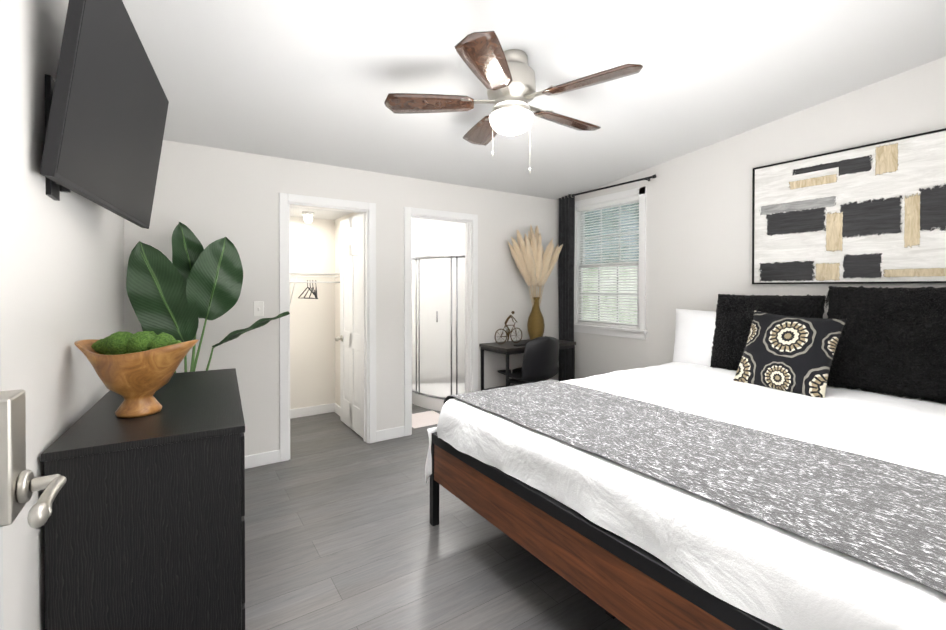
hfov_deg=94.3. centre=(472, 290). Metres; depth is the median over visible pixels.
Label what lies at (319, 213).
ceiling
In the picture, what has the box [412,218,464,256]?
wall
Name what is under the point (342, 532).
floor
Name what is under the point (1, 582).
entry door
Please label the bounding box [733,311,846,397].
cushion
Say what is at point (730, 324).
fur pillow
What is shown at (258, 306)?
switch plate
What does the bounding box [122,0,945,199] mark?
ceiling
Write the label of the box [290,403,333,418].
baseboard
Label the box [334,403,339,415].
baseboard
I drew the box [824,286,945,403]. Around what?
fur pillow
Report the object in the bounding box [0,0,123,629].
wall
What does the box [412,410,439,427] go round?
bath mat
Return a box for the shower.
[412,255,464,410]
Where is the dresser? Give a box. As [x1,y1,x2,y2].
[40,368,244,629]
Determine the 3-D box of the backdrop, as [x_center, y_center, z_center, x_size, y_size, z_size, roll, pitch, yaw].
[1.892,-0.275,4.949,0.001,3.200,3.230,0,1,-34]
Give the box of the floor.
[244,404,631,629]
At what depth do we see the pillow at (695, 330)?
3.55 m
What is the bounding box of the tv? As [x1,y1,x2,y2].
[39,0,168,228]
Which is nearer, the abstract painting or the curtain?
the abstract painting
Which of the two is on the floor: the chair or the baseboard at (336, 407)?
the chair
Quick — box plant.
[126,222,289,372]
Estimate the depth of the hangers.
4.35 m
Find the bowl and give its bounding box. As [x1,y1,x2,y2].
[74,331,198,417]
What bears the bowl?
on the dresser
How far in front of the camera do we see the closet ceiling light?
4.27 m
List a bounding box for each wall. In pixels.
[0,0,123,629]
[124,140,558,455]
[290,216,333,408]
[334,212,359,405]
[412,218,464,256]
[574,56,945,378]
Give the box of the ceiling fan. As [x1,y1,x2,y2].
[384,31,642,173]
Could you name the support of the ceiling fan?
hanging from the ceiling at (316, 81)
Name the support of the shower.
on the floor
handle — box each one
[0,389,66,528]
[335,335,342,340]
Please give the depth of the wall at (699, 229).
3.61 m
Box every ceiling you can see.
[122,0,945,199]
[290,206,351,219]
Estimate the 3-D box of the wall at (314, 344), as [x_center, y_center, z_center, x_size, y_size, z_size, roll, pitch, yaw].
[-2.261,-0.171,4.368,1.710,3.000,0.100,0,1,-34]
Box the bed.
[425,286,945,629]
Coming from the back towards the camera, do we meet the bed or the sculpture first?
the sculpture
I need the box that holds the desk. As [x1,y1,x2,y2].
[479,339,575,390]
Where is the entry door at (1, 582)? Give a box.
[0,278,3,629]
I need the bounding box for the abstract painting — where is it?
[752,128,945,283]
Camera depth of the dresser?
1.26 m
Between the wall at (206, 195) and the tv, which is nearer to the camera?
the tv
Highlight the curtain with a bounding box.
[558,174,655,380]
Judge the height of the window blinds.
1.295 m
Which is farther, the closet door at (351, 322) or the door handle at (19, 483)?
the closet door at (351, 322)
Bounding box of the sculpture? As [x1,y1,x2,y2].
[495,311,521,343]
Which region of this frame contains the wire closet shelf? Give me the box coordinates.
[290,272,339,302]
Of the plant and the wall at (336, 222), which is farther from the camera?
the wall at (336, 222)
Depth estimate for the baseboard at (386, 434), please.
3.94 m
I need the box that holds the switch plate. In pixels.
[253,301,263,315]
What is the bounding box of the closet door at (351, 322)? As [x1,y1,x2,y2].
[340,213,362,437]
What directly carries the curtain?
attached to the wall at (699, 229)
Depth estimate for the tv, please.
1.34 m
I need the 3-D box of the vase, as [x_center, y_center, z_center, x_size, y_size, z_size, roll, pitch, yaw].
[0.675,-0.086,4.649,0.664,1.246,0.206,0,1,-34]
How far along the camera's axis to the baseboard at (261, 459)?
3.36 m
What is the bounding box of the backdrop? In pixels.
[583,203,638,323]
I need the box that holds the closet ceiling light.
[302,211,313,222]
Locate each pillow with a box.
[673,309,715,365]
[710,294,825,370]
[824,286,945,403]
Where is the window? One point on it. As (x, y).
(640, 332)
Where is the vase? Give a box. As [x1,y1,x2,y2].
[508,225,562,339]
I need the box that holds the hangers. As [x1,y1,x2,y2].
[298,280,317,298]
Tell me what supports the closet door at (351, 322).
in the wall at (336, 222)
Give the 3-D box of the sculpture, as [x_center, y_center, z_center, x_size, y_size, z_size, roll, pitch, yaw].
[0.364,0.373,4.468,0.359,0.332,0.069,0,1,-34]
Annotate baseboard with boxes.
[245,450,279,468]
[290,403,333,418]
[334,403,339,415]
[376,426,404,441]
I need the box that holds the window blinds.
[577,197,638,327]
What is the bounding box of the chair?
[497,336,558,384]
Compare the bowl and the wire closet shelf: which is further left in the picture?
the bowl
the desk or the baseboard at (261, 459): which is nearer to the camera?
the baseboard at (261, 459)
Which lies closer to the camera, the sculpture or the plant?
the plant
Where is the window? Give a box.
[574,186,646,339]

